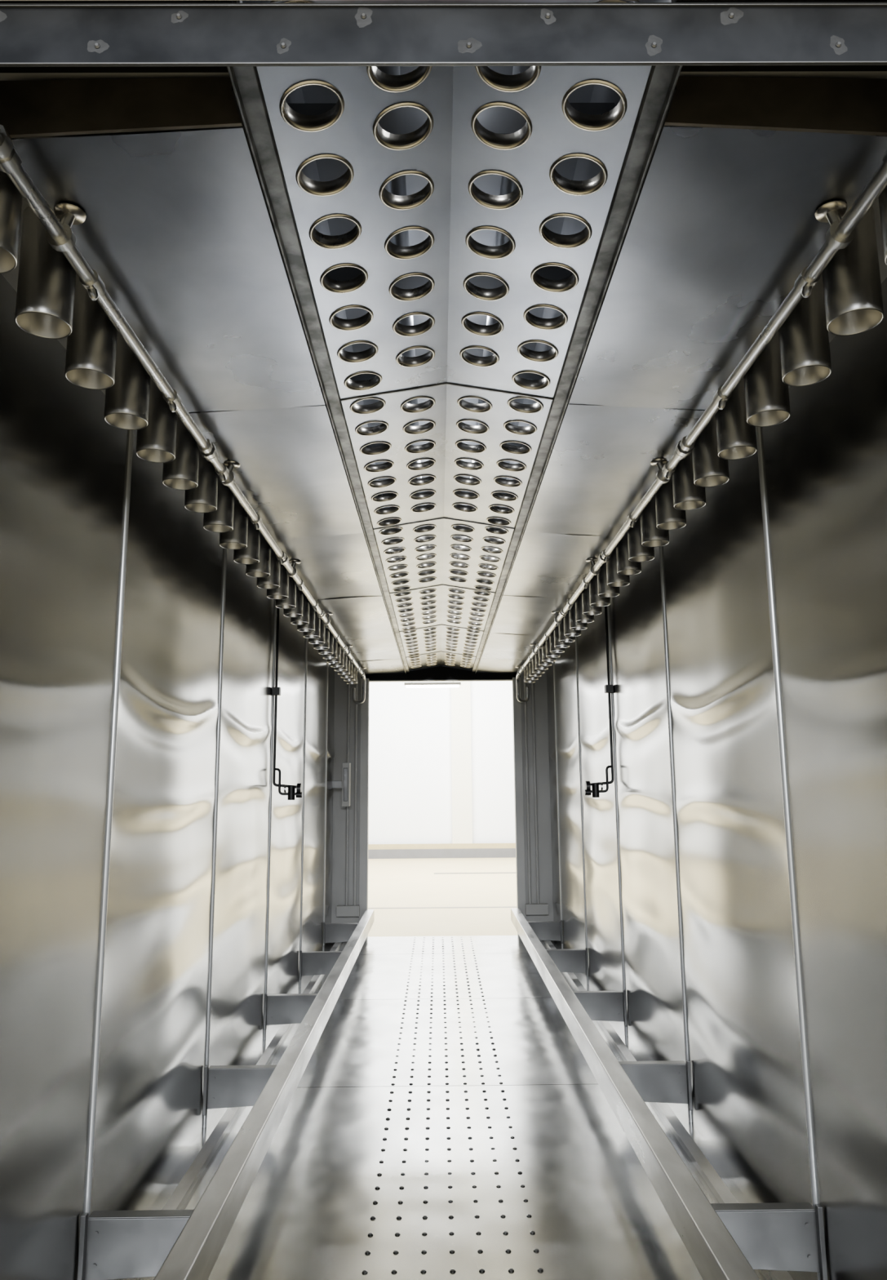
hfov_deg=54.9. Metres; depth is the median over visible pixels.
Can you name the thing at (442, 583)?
ceiling strip
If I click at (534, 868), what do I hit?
door frame
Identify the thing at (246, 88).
frame
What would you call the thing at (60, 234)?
pipe
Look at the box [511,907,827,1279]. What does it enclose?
rail
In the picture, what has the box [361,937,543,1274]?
holes
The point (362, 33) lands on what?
header beam
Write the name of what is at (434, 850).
baseboard
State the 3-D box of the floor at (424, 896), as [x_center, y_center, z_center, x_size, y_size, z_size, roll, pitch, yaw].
[0.014,1.954,3.626,28.000,0.031,23.800,0,-10,0]
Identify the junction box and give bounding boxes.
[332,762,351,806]
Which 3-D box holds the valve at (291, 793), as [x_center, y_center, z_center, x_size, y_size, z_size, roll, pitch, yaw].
[-0.804,0.297,4.422,0.163,1.045,0.056,0,-10,0]
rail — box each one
[77,909,374,1279]
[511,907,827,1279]
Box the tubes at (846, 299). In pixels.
[524,135,886,683]
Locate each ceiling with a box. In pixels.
[0,0,886,675]
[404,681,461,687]
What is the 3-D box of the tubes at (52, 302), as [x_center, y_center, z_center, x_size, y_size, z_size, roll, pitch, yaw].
[-0.720,-0.235,4.003,0.092,0.204,5.936,0,-10,0]
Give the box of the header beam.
[0,2,886,66]
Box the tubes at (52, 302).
[0,137,357,684]
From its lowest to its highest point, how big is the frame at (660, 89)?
0.042 m
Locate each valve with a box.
[272,608,302,799]
[584,605,613,797]
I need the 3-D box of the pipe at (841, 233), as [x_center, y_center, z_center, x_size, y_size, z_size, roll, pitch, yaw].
[0.652,-0.113,4.040,0.138,0.258,6.062,0,-10,0]
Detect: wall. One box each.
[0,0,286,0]
[0,273,334,1279]
[368,680,515,844]
[546,277,886,1279]
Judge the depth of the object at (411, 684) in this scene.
9.05 m
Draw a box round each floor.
[111,935,808,1279]
[367,857,517,937]
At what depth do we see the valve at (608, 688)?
4.39 m
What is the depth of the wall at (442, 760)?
15.62 m
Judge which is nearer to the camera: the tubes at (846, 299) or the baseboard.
the tubes at (846, 299)
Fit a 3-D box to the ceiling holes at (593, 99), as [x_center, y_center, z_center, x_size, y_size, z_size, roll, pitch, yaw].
[-0.006,-0.505,4.141,0.640,0.328,6.200,0,-10,0]
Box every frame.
[226,0,409,674]
[331,665,553,937]
[471,0,682,673]
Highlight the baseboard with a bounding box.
[368,843,515,858]
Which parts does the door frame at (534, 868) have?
door header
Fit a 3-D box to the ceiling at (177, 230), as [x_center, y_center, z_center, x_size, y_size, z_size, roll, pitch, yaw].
[-0.004,-0.279,4.103,1.860,0.127,6.200,0,-10,0]
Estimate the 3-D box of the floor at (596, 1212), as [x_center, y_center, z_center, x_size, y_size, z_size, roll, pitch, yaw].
[0.013,1.888,3.749,1.860,0.122,6.220,0,-10,0]
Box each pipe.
[0,124,366,703]
[515,149,886,702]
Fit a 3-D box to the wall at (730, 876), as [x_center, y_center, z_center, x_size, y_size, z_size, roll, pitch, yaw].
[0.902,0.806,3.926,0.082,2.340,6.200,0,-10,0]
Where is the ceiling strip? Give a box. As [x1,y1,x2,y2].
[256,0,652,670]
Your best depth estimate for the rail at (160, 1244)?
2.32 m
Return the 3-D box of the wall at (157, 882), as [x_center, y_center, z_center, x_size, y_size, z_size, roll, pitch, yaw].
[-0.892,0.818,3.913,0.083,2.340,6.200,0,-10,0]

